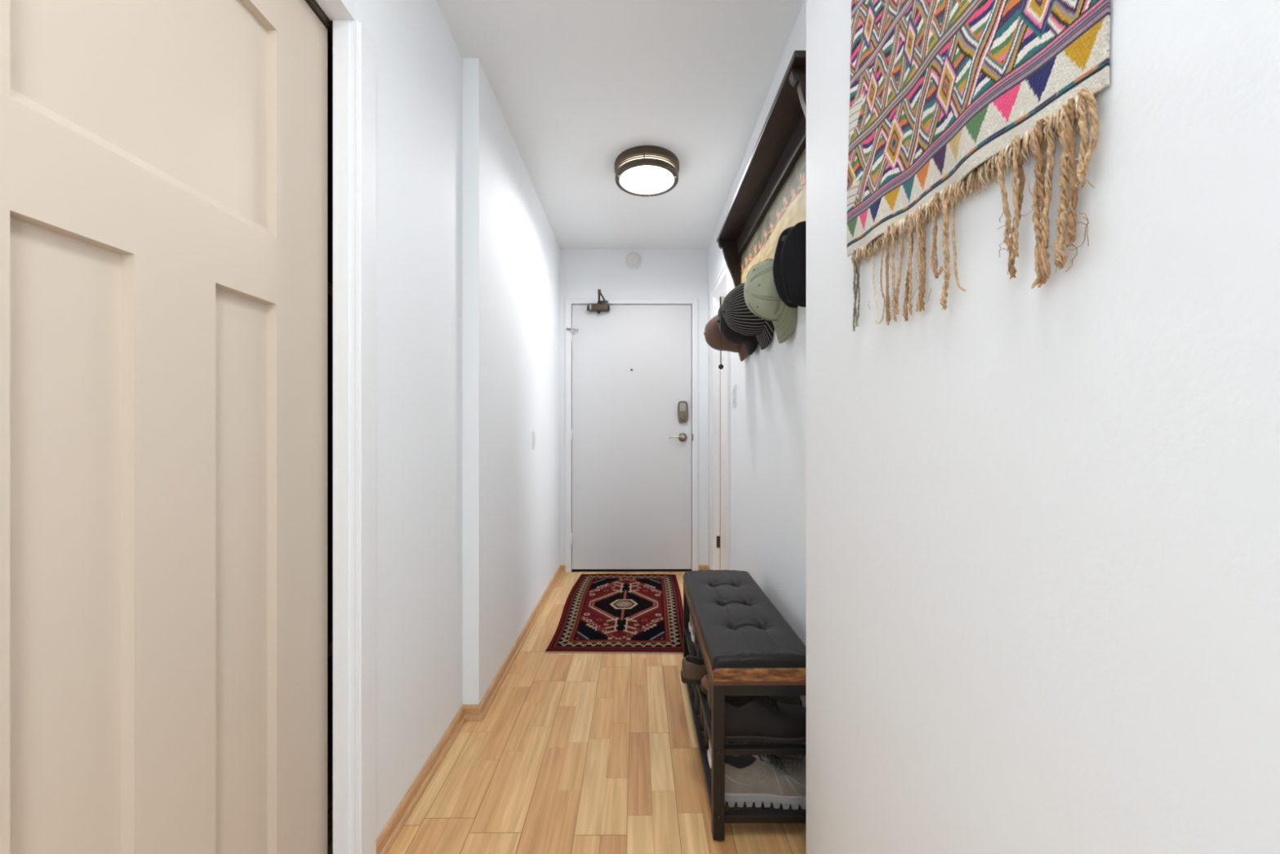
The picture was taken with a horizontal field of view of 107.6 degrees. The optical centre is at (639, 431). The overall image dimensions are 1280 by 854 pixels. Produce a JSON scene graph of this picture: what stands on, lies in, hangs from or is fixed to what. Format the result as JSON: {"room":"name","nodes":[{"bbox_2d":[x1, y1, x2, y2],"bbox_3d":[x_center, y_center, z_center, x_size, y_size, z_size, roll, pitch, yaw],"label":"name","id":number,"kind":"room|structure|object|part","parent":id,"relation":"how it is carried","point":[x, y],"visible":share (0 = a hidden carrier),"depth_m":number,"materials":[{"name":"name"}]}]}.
{"room":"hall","nodes":[
{"label":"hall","id":0,"kind":"room"},
{"bbox_2d":[327,58,333,717],"bbox_3d":[-1.034,-0.160,0.415,0.657,2.440,2.760,0,0,0],"label":"wall","id":1,"kind":"structure","parent":0,"point":[330,61],"depth_m":1.73,"materials":[{"name":"grey paint"}]},
{"bbox_2d":[327,570,333,657],"bbox_3d":[-1.020,0.530,1.422,0.535,0.030,0.615,0,0,0],"label":"closet shelf","id":2,"kind":"object","parent":1,"relation":"attached to","point":[330,573],"visible":0.02,"depth_m":1.32,"materials":[{"name":"black"}]},
{"bbox_2d":[327,281,333,342],"bbox_3d":[-1.020,-0.345,1.422,0.535,0.030,0.615,0,0,0],"label":"closet shelf","id":3,"kind":"object","parent":1,"relation":"attached to","point":[330,286],"visible":0.02,"depth_m":1.30,"materials":[{"name":"black"}]},
{"bbox_2d":[315,0,462,853],"bbox_3d":[-0.677,-0.160,0.414,0.056,2.440,2.635,0,0,0],"label":"wall","id":4,"kind":"structure","parent":0,"point":[420,61],"depth_m":1.35,"materials":[{"name":"white paint"}]},
{"bbox_2d":[0,0,327,853],"bbox_3d":[-0.736,0.061,0.730,0.034,1.974,0.698,0,0,0],"label":"door","id":5,"kind":"structure","parent":4,"relation":"in","point":[163,163],"depth_m":0.70,"materials":[{"name":"beige paint"}]},
{"bbox_2d":[304,0,333,47],"bbox_3d":[-0.724,-0.944,0.396,0.033,0.032,1.800,0,0,0],"label":"trim","id":6,"kind":"structure","parent":4,"relation":"attached to","point":[328,24],"depth_m":1.06,"materials":[{"name":"brown metal"}]},
{"bbox_2d":[333,19,376,853],"bbox_3d":[-0.671,0.059,1.103,0.062,2.002,0.069,0,0,0],"label":"trim","id":7,"kind":"structure","parent":4,"relation":"attached to","point":[365,46],"depth_m":1.07,"materials":[{"name":"white paint"}]},
{"bbox_2d":[462,57,559,704],"bbox_3d":[-0.683,-0.160,2.739,0.163,2.440,2.015,0,0,0],"label":"wall","id":8,"kind":"structure","parent":0,"point":[511,250],"depth_m":2.00,"materials":[{"name":"white paint"}]},
{"bbox_2d":[376,564,564,853],"bbox_3d":[-0.612,1.035,2.337,0.079,0.050,2.400,0,0,0],"label":"baseboard","id":9,"kind":"structure","parent":8,"relation":"attached to","point":[388,834],"depth_m":1.58,"materials":[{"name":"brown wood"}]},
{"bbox_2d":[532,431,535,448],"bbox_3d":[-0.596,0.049,2.629,0.010,0.102,0.045,0,0,0],"label":"light switch","id":10,"kind":"object","parent":8,"relation":"attached to","point":[533,432],"visible":1,"depth_m":2.61,"materials":[{"name":"white plastic"}]},
{"bbox_2d":[327,0,804,248],"bbox_3d":[0.494,-1.430,1.128,3.800,0.100,5.250,0,0,0],"label":"ceiling","id":11,"kind":"structure","parent":0,"point":[576,85],"depth_m":1.89,"materials":[{"name":"white paint"}]},
{"bbox_2d":[614,145,679,197],"bbox_3d":[0.035,-1.335,2.425,0.336,0.091,0.336,0,0,0],"label":"ceiling light","id":12,"kind":"object","parent":11,"relation":"attached to","point":[644,171],"visible":1,"depth_m":2.35,"materials":[{"name":"white glass"}]},
{"bbox_2d":[619,155,674,194],"bbox_3d":[0.035,-1.319,2.425,0.300,0.054,0.300,0,0,0],"label":"diffuser","id":13,"kind":"object","parent":12,"relation":"attached to","point":[638,174],"depth_m":2.36,"materials":[{"name":"white glass"}]},
{"bbox_2d":[327,571,805,853],"bbox_3d":[0.522,1.085,0.503,3.750,0.050,6.400,0,0,0],"label":"floor","id":14,"kind":"structure","parent":0,"point":[577,753],"depth_m":1.46,"materials":[{"name":"brown wood"}]},
{"bbox_2d":[545,573,683,653],"bbox_3d":[-0.102,1.055,2.845,0.752,0.010,1.245,0,0,0],"label":"rug","id":15,"kind":"object","parent":14,"relation":"on","point":[604,613],"visible":0.96,"depth_m":2.66,"materials":[{"name":"fabric"}]},
{"bbox_2d":[683,569,805,840],"bbox_3d":[0.328,0.822,1.602,0.286,0.476,0.796,0,0,0],"label":"bench","id":16,"kind":"object","parent":14,"relation":"on","point":[748,647],"visible":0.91,"depth_m":1.22,"materials":[{"name":"black leather"}]},
{"bbox_3d":[0.200,0.854,1.981,0.030,0.400,0.030,0,0,0],"label":"leg","id":17,"kind":"part","parent":16,"relation":"part of","materials":[{"name":"black metal"}]},
{"bbox_2d":[688,613,692,631],"bbox_3d":[0.341,0.757,1.927,0.278,0.139,0.093,0,0,0],"label":"sneaker","id":18,"kind":"object","parent":16,"relation":"on","point":[690,623],"visible":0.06,"depth_m":1.91,"materials":[{"name":"grey"}]},
{"bbox_2d":[690,622,694,644],"bbox_3d":[0.341,0.755,1.838,0.278,0.143,0.093,0,0,0],"label":"sneaker","id":19,"kind":"object","parent":16,"relation":"on","point":[692,633],"visible":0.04,"depth_m":1.82,"materials":[{"name":"grey"}]},
{"bbox_2d":[691,684,697,697],"bbox_3d":[0.338,0.949,1.774,0.283,0.096,0.094,0,0,0],"label":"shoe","id":20,"kind":"object","parent":16,"relation":"on","point":[694,686],"visible":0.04,"depth_m":1.75,"materials":[{"name":"grey"}]},
{"bbox_2d":[680,655,707,684],"bbox_3d":[0.277,0.788,1.567,0.278,0.076,0.096,0,0,0],"label":"shoe","id":21,"kind":"object","parent":16,"relation":"on","point":[693,668],"visible":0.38,"depth_m":1.54,"materials":[{"name":"brown leather"}]},
{"bbox_2d":[693,630,698,655],"bbox_3d":[0.337,0.762,1.749,0.273,0.130,0.086,0,0,0],"label":"boot","id":22,"kind":"object","parent":16,"relation":"on","point":[696,642],"visible":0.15,"depth_m":1.73,"materials":[{"name":"grey"}]},
{"bbox_2d":[693,685,700,714],"bbox_3d":[0.337,0.949,1.682,0.283,0.096,0.094,0,0,0],"label":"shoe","id":23,"kind":"object","parent":16,"relation":"on","point":[697,701],"visible":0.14,"depth_m":1.66,"materials":[{"name":"grey"}]},
{"bbox_3d":[0.196,0.667,1.601,0.018,0.018,0.730,0,0,0],"label":"rail","id":24,"kind":"part","parent":16,"relation":"part of","materials":[{"name":"black metal"}]},
{"bbox_3d":[0.196,0.829,1.601,0.018,0.018,0.730,0,0,0],"label":"rail","id":25,"kind":"part","parent":16,"relation":"part of","materials":[{"name":"black metal"}]},
{"bbox_3d":[0.196,1.001,1.601,0.018,0.018,0.730,0,0,0],"label":"rail","id":26,"kind":"part","parent":16,"relation":"part of","materials":[{"name":"black metal"}]},
{"bbox_2d":[696,644,702,657],"bbox_3d":[0.338,0.784,1.660,0.278,0.084,0.092,0,0,0],"label":"shoe","id":27,"kind":"object","parent":16,"relation":"on","point":[699,651],"visible":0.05,"depth_m":1.64,"materials":[{"name":"grey"}]},
{"bbox_2d":[698,696,707,730],"bbox_3d":[0.341,0.931,1.587,0.278,0.134,0.090,0,0,0],"label":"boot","id":28,"kind":"object","parent":16,"relation":"on","point":[701,717],"visible":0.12,"depth_m":1.57,"materials":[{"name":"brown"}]},
{"bbox_2d":[699,674,708,696],"bbox_3d":[0.334,0.773,1.475,0.288,0.106,0.092,0,0,0],"label":"leather shoe","id":29,"kind":"object","parent":16,"relation":"on","point":[704,683],"visible":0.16,"depth_m":1.46,"materials":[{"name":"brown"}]},
{"bbox_2d":[702,716,709,750],"bbox_3d":[0.341,0.929,1.494,0.278,0.138,0.090,0,0,0],"label":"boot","id":30,"kind":"object","parent":16,"relation":"on","point":[705,736],"visible":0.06,"depth_m":1.47,"materials":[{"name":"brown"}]},
{"bbox_3d":[0.204,0.854,1.221,0.030,0.400,0.030,0,0,0],"label":"leg","id":31,"kind":"part","parent":16,"relation":"part of","materials":[{"name":"black metal"}]},
{"bbox_2d":[683,569,805,670],"bbox_3d":[0.327,0.601,1.604,0.282,0.034,0.782,0,0,0],"label":"cushion","id":32,"kind":"object","parent":16,"relation":"on","point":[740,628],"depth_m":1.43,"materials":[{"name":"black leather"}]},
{"bbox_2d":[689,631,805,744],"bbox_3d":[0.328,0.829,1.602,0.245,0.002,0.740,0,0,0],"label":"shelf","id":33,"kind":"object","parent":16,"relation":"attached to","point":[704,696],"depth_m":1.34,"materials":[{"name":"black metal"}]},
{"bbox_2d":[698,714,802,809],"bbox_3d":[0.328,1.000,1.602,0.245,0.002,0.740,0,0,0],"label":"shelf","id":34,"kind":"object","parent":16,"relation":"attached to","point":[707,766],"depth_m":1.35,"materials":[{"name":"black metal"}]},
{"bbox_2d":[706,678,802,715],"bbox_3d":[0.338,0.773,1.388,0.278,0.107,0.096,0,0,0],"label":"shoe","id":35,"kind":"object","parent":16,"relation":"on","point":[708,702],"visible":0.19,"depth_m":1.36,"materials":[{"name":"grey"}]},
{"bbox_2d":[707,741,805,768],"bbox_3d":[0.351,0.931,1.396,0.293,0.133,0.101,0,0,0],"label":"shoe","id":36,"kind":"object","parent":16,"relation":"on","point":[709,750],"visible":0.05,"depth_m":1.37,"materials":[{"name":"grey"}]},
{"bbox_2d":[711,695,805,743],"bbox_3d":[0.340,0.760,1.288,0.283,0.133,0.109,0,0,0],"label":"leather shoe","id":37,"kind":"object","parent":16,"relation":"on","point":[742,704],"visible":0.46,"depth_m":1.25,"materials":[{"name":"brown leather"}]},
{"bbox_2d":[724,742,805,809],"bbox_3d":[0.350,0.929,1.288,0.293,0.137,0.110,0,0,0],"label":"shoe","id":38,"kind":"object","parent":16,"relation":"on","point":[739,757],"visible":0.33,"depth_m":1.25,"materials":[{"name":"grey fabric"}]},
{"bbox_3d":[0.330,0.668,1.222,0.223,0.028,0.030,0,0,0],"label":"rail","id":39,"kind":"part","parent":16,"relation":"part of","materials":[{"name":"black metal"}]},
{"bbox_3d":[0.330,0.830,1.221,0.223,0.016,0.020,0,0,0],"label":"rail","id":40,"kind":"part","parent":16,"relation":"part of","materials":[{"name":"black metal"}]},
{"bbox_3d":[0.330,0.838,1.223,0.224,0.312,0.001,0,0,0],"label":"panel","id":41,"kind":"part","parent":16,"relation":"part of","materials":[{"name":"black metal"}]},
{"bbox_3d":[0.330,1.004,1.221,0.223,0.020,0.020,0,0,0],"label":"rail","id":42,"kind":"part","parent":16,"relation":"part of","materials":[{"name":"black metal"}]},
{"bbox_2d":[560,248,720,570],"bbox_3d":[-0.021,-0.160,3.600,1.270,2.440,0.120,0,0,0],"label":"wall","id":43,"kind":"structure","parent":0,"point":[662,273],"depth_m":3.54,"materials":[{"name":"white paint"}]},
{"bbox_2d":[565,288,693,569],"bbox_3d":[-0.076,0.023,3.457,0.955,2.064,0.266,0,0,0],"label":"door","id":44,"kind":"structure","parent":43,"relation":"in","point":[630,434],"depth_m":3.55,"materials":[{"name":"white paint"}]},
{"bbox_3d":[-0.279,-0.980,3.423,0.078,0.059,0.201,0,0,0],"label":"closer arm","id":45,"kind":"part","parent":44,"relation":"part of","materials":[{"name":"brown metal"}]},
{"bbox_3d":[0.276,0.045,3.509,0.119,0.025,0.042,0,0,0],"label":"lever","id":46,"kind":"part","parent":44,"relation":"part of","materials":[{"name":"silver metal"}]},
{"bbox_3d":[0.323,0.045,3.539,0.067,0.067,0.018,0,0,0],"label":"handle","id":47,"kind":"part","parent":44,"relation":"part of","materials":[{"name":"silver metal"}]},
{"bbox_2d":[564,298,698,572],"bbox_3d":[-0.062,0.029,3.533,1.016,2.062,0.014,0,0,0],"label":"trim","id":48,"kind":"structure","parent":43,"relation":"attached to","point":[567,302],"depth_m":3.53,"materials":[{"name":"white paint"}]},
{"bbox_2d":[571,568,691,571],"bbox_3d":[-0.063,1.058,3.565,0.912,0.004,0.058,0,0,0],"label":"threshold","id":49,"kind":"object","parent":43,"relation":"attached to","point":[691,569],"depth_m":3.56,"materials":[{"name":"brown metal"}]},
{"bbox_2d":[625,252,641,269],"bbox_3d":[-0.048,-1.289,3.519,0.124,0.124,0.042,0,0,0],"label":"smoke detector","id":50,"kind":"object","parent":43,"relation":"attached to","point":[633,260],"visible":1,"depth_m":3.51,"materials":[{"name":"white plastic"}]},
{"bbox_2d":[707,0,805,742],"bbox_3d":[1.229,-0.160,2.357,1.417,2.440,2.499,0,0,0],"label":"wall","id":51,"kind":"structure","parent":0,"point":[768,418],"depth_m":1.90,"materials":[{"name":"white paint"}]},
{"bbox_2d":[698,564,710,569],"bbox_3d":[0.481,1.035,3.429,0.068,0.050,0.228,0,0,0],"label":"baseboard","id":52,"kind":"structure","parent":51,"relation":"attached to","point":[700,566],"depth_m":3.53,"materials":[{"name":"brown wood"}]},
{"bbox_2d":[710,262,730,569],"bbox_3d":[0.509,0.032,2.995,0.017,2.057,0.639,0,0,0],"label":"trim","id":53,"kind":"structure","parent":51,"relation":"attached to","point":[724,272],"depth_m":3.00,"materials":[{"name":"white paint"}]},
{"bbox_2d":[716,350,726,569],"bbox_3d":[0.807,0.089,3.245,0.551,1.918,0.018,0,0,0],"label":"door","id":54,"kind":"structure","parent":51,"relation":"in","point":[722,540],"depth_m":3.23,"materials":[{"name":"white paint"}]},
{"bbox_2d":[732,383,736,408],"bbox_3d":[0.514,-0.194,2.563,0.011,0.128,0.070,0,0,0],"label":"light switch","id":55,"kind":"object","parent":51,"relation":"attached to","point":[734,386],"visible":1,"depth_m":2.55,"materials":[{"name":"white plastic"}]},
{"bbox_2d":[716,50,805,287],"bbox_3d":[0.458,-0.759,1.795,0.130,0.442,1.185,0,0,0],"label":"shelf","id":56,"kind":"object","parent":51,"relation":"attached to","point":[769,199],"visible":0.41,"depth_m":1.67,"materials":[{"name":"brown wood"}]},
{"bbox_2d":[703,315,748,361],"bbox_3d":[0.412,-0.461,2.259,0.210,0.244,0.159,0,0,-4],"label":"cap","id":57,"kind":"object","parent":56,"relation":"hanging from","point":[712,333],"visible":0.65,"depth_m":2.22,"materials":[{"name":"fabric"}]},
{"bbox_3d":[0.396,-0.476,2.257,0.168,0.199,0.159,-5,0,-4],"label":"crown","id":58,"kind":"part","parent":57,"relation":"part of","materials":[{"name":"fabric"}]},
{"bbox_2d":[717,304,758,368],"bbox_3d":[0.425,-0.439,2.077,0.174,0.336,0.156,0,0,-7],"label":"cap","id":59,"kind":"object","parent":56,"relation":"hanging from","point":[751,343],"visible":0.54,"depth_m":2.04,"materials":[{"name":"fabric"}]},
{"bbox_3d":[0.358,-0.411,2.044,0.016,0.239,0.004,0,0,-25],"label":"cord","id":60,"kind":"part","parent":59,"relation":"part of","materials":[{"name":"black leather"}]},
{"bbox_3d":[0.411,-0.492,2.075,0.126,0.220,0.156,-6,1,-6],"label":"crown","id":61,"kind":"part","parent":59,"relation":"part of","materials":[{"name":"fabric"}]},
{"bbox_2d":[721,282,774,350],"bbox_3d":[0.422,-0.467,1.875,0.186,0.275,0.172,0,0,-7],"label":"cap","id":62,"kind":"object","parent":56,"relation":"hanging from","point":[736,314],"visible":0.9,"depth_m":1.83,"materials":[{"name":"fabric"}]},
{"bbox_3d":[0.403,-0.488,1.873,0.140,0.217,0.172,-8,1,-7],"label":"crown","id":63,"kind":"part","parent":62,"relation":"part of","materials":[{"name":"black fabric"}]},
{"bbox_2d":[743,257,797,343],"bbox_3d":[0.435,-0.450,1.613,0.154,0.289,0.163,0,0,-9],"label":"baseball cap","id":64,"kind":"object","parent":56,"relation":"hanging from","point":[762,298],"visible":0.93,"depth_m":1.57,"materials":[{"name":"fabric"}]},
{"bbox_3d":[0.416,-0.484,1.610,0.108,0.210,0.163,-6,1,-9],"label":"crown","id":65,"kind":"part","parent":64,"relation":"part of","materials":[{"name":"fabric"}]},
{"bbox_3d":[0.507,-0.920,1.804,0.032,0.080,1.143,0,0,0],"label":"rail","id":66,"kind":"part","parent":56,"relation":"part of","materials":[{"name":"brown wood"}]},
{"bbox_3d":[0.514,-0.735,1.805,0.006,0.300,1.105,0,0,0],"label":"painted panel","id":67,"kind":"part","parent":56,"relation":"part of","materials":[{"name":"beige paint"}]},
{"bbox_2d":[773,221,805,307],"bbox_3d":[0.455,-0.498,1.425,0.095,0.256,0.163,0,0,0],"label":"hat","id":68,"kind":"object","parent":56,"relation":"hanging from","point":[789,258],"visible":0.82,"depth_m":1.37,"materials":[{"name":"black fabric"}]},
{"bbox_2d":[805,0,1279,853],"bbox_3d":[0.536,-0.160,0.153,0.325,2.440,1.901,0,0,0],"label":"wall","id":69,"kind":"structure","parent":0,"point":[1042,523],"depth_m":0.45,"materials":[{"name":"white paint"}]},
{"bbox_3d":[0.381,-0.247,0.829,0.010,0.142,0.009,0,0,0],"label":"fringe cord","id":70,"kind":"part","parent":69,"relation":"part of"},
{"bbox_3d":[0.377,-0.250,0.819,0.007,0.135,0.009,0,0,0],"label":"fringe cord","id":71,"kind":"part","parent":69,"relation":"part of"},
{"bbox_3d":[0.379,-0.252,0.811,0.007,0.130,0.009,0,0,0],"label":"fringe cord","id":72,"kind":"part","parent":69,"relation":"part of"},
{"bbox_3d":[0.380,-0.242,0.747,0.007,0.143,0.045,0,0,4],"label":"fringe cord","id":73,"kind":"part","parent":69,"relation":"part of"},
{"bbox_3d":[0.383,-0.242,0.731,0.004,0.139,0.020,0,0,-17],"label":"fringe cord","id":74,"kind":"part","parent":69,"relation":"part of","materials":[{"name":"fabric"}]},
{"bbox_3d":[0.381,-0.237,0.722,0.006,0.148,0.009,0,0,41],"label":"fringe cord","id":75,"kind":"part","parent":69,"relation":"part of","materials":[{"name":"fabric"}]},
{"bbox_3d":[0.375,-0.238,0.707,0.008,0.145,0.009,0,0,0],"label":"fringe cord","id":76,"kind":"part","parent":69,"relation":"part of","materials":[{"name":"fabric"}]},
{"bbox_3d":[0.376,-0.236,0.692,0.008,0.148,0.010,0,0,0],"label":"fringe cord","id":77,"kind":"part","parent":69,"relation":"part of","materials":[{"name":"fabric"}]},
{"bbox_3d":[0.382,-0.241,0.689,0.009,0.137,0.013,0,0,-27],"label":"fringe cord","id":78,"kind":"part","parent":69,"relation":"part of","materials":[{"name":"fabric"}]},
{"bbox_3d":[0.381,-0.233,0.665,0.014,0.151,0.008,0,0,39],"label":"fringe cord","id":79,"kind":"part","parent":69,"relation":"part of","materials":[{"name":"fabric"}]},
{"bbox_3d":[0.379,-0.235,0.656,0.005,0.145,0.008,0,0,2],"label":"fringe cord","id":80,"kind":"part","parent":69,"relation":"part of","materials":[{"name":"fabric"}]},
{"bbox_3d":[0.382,-0.235,0.641,0.008,0.143,0.011,0,0,0],"label":"fringe cord","id":81,"kind":"part","parent":69,"relation":"part of","materials":[{"name":"fabric"}]},
{"bbox_3d":[0.383,-0.235,0.632,0.008,0.143,0.012,0,0,18],"label":"fringe cord","id":82,"kind":"part","parent":69,"relation":"part of","materials":[{"name":"fabric"}]},
{"bbox_3d":[0.378,-0.249,0.598,0.007,0.110,0.010,0,0,0],"label":"fringe cord","id":83,"kind":"part","parent":69,"relation":"part of","materials":[{"name":"fabric"}]},
{"bbox_3d":[0.381,-0.252,0.600,0.010,0.106,0.022,0,0,0],"label":"fringe cord","id":84,"kind":"part","parent":69,"relation":"part of","materials":[{"name":"fabric"}]},
{"bbox_3d":[0.380,-0.228,0.582,0.010,0.152,0.011,0,0,0],"label":"fringe cord","id":85,"kind":"part","parent":69,"relation":"part of","materials":[{"name":"fabric"}]},
{"bbox_3d":[0.382,-0.234,0.563,0.005,0.137,0.022,0,0,-3],"label":"fringe cord","id":86,"kind":"part","parent":69,"relation":"part of","materials":[{"name":"fabric"}]},
{"bbox_3d":[0.382,-0.238,0.486,0.009,0.120,0.022,0,0,-9],"label":"fringe cord","id":87,"kind":"part","parent":69,"relation":"part of","materials":[{"name":"fabric"}]},
{"bbox_3d":[0.376,-0.235,0.469,0.006,0.123,0.009,0,0,6],"label":"fringe cord","id":88,"kind":"part","parent":69,"relation":"part of","materials":[{"name":"fabric"}]},
{"bbox_3d":[0.382,-0.227,0.476,0.010,0.140,0.014,0,0,-33],"label":"fringe cord","id":89,"kind":"part","parent":69,"relation":"part of","materials":[{"name":"fabric"}]},
{"bbox_3d":[0.383,-0.217,0.449,0.012,0.157,0.010,0,0,0],"label":"fringe cord","id":90,"kind":"part","parent":69,"relation":"part of","materials":[{"name":"fabric"}]},
{"bbox_3d":[0.379,-0.217,0.443,0.012,0.156,0.010,0,0,0],"label":"fringe cord","id":91,"kind":"part","parent":69,"relation":"part of","materials":[{"name":"fabric"}]},
{"bbox_3d":[0.381,-0.219,0.438,0.008,0.151,0.012,0,0,0],"label":"fringe cord","id":92,"kind":"part","parent":69,"relation":"part of","materials":[{"name":"fabric"}]},
{"bbox_3d":[0.384,-0.221,0.426,0.010,0.145,0.013,0,0,11],"label":"fringe cord","id":93,"kind":"part","parent":69,"relation":"part of","materials":[{"name":"fabric"}]},
{"bbox_3d":[0.381,-0.222,0.420,0.009,0.144,0.011,0,0,0],"label":"fringe cord","id":94,"kind":"part","parent":69,"relation":"part of","materials":[{"name":"fabric"}]},
{"bbox_3d":[0.380,-0.228,0.413,0.011,0.130,0.008,0,0,-26],"label":"fringe cord","id":95,"kind":"part","parent":69,"relation":"part of","materials":[{"name":"fabric"}]},
{"bbox_3d":[0.383,-0.265,0.416,0.007,0.055,0.011,0,0,-41],"label":"fringe cord","id":96,"kind":"part","parent":69,"relation":"part of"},
{"bbox_3d":[0.379,-0.251,0.400,0.009,0.083,0.010,0,0,0],"label":"fringe cord","id":97,"kind":"part","parent":69,"relation":"part of","materials":[{"name":"fabric"}]},
{"bbox_3d":[0.379,-0.255,0.395,0.007,0.073,0.013,0,0,-43],"label":"fringe cord","id":98,"kind":"part","parent":69,"relation":"part of","materials":[{"name":"fabric"}]}
]}

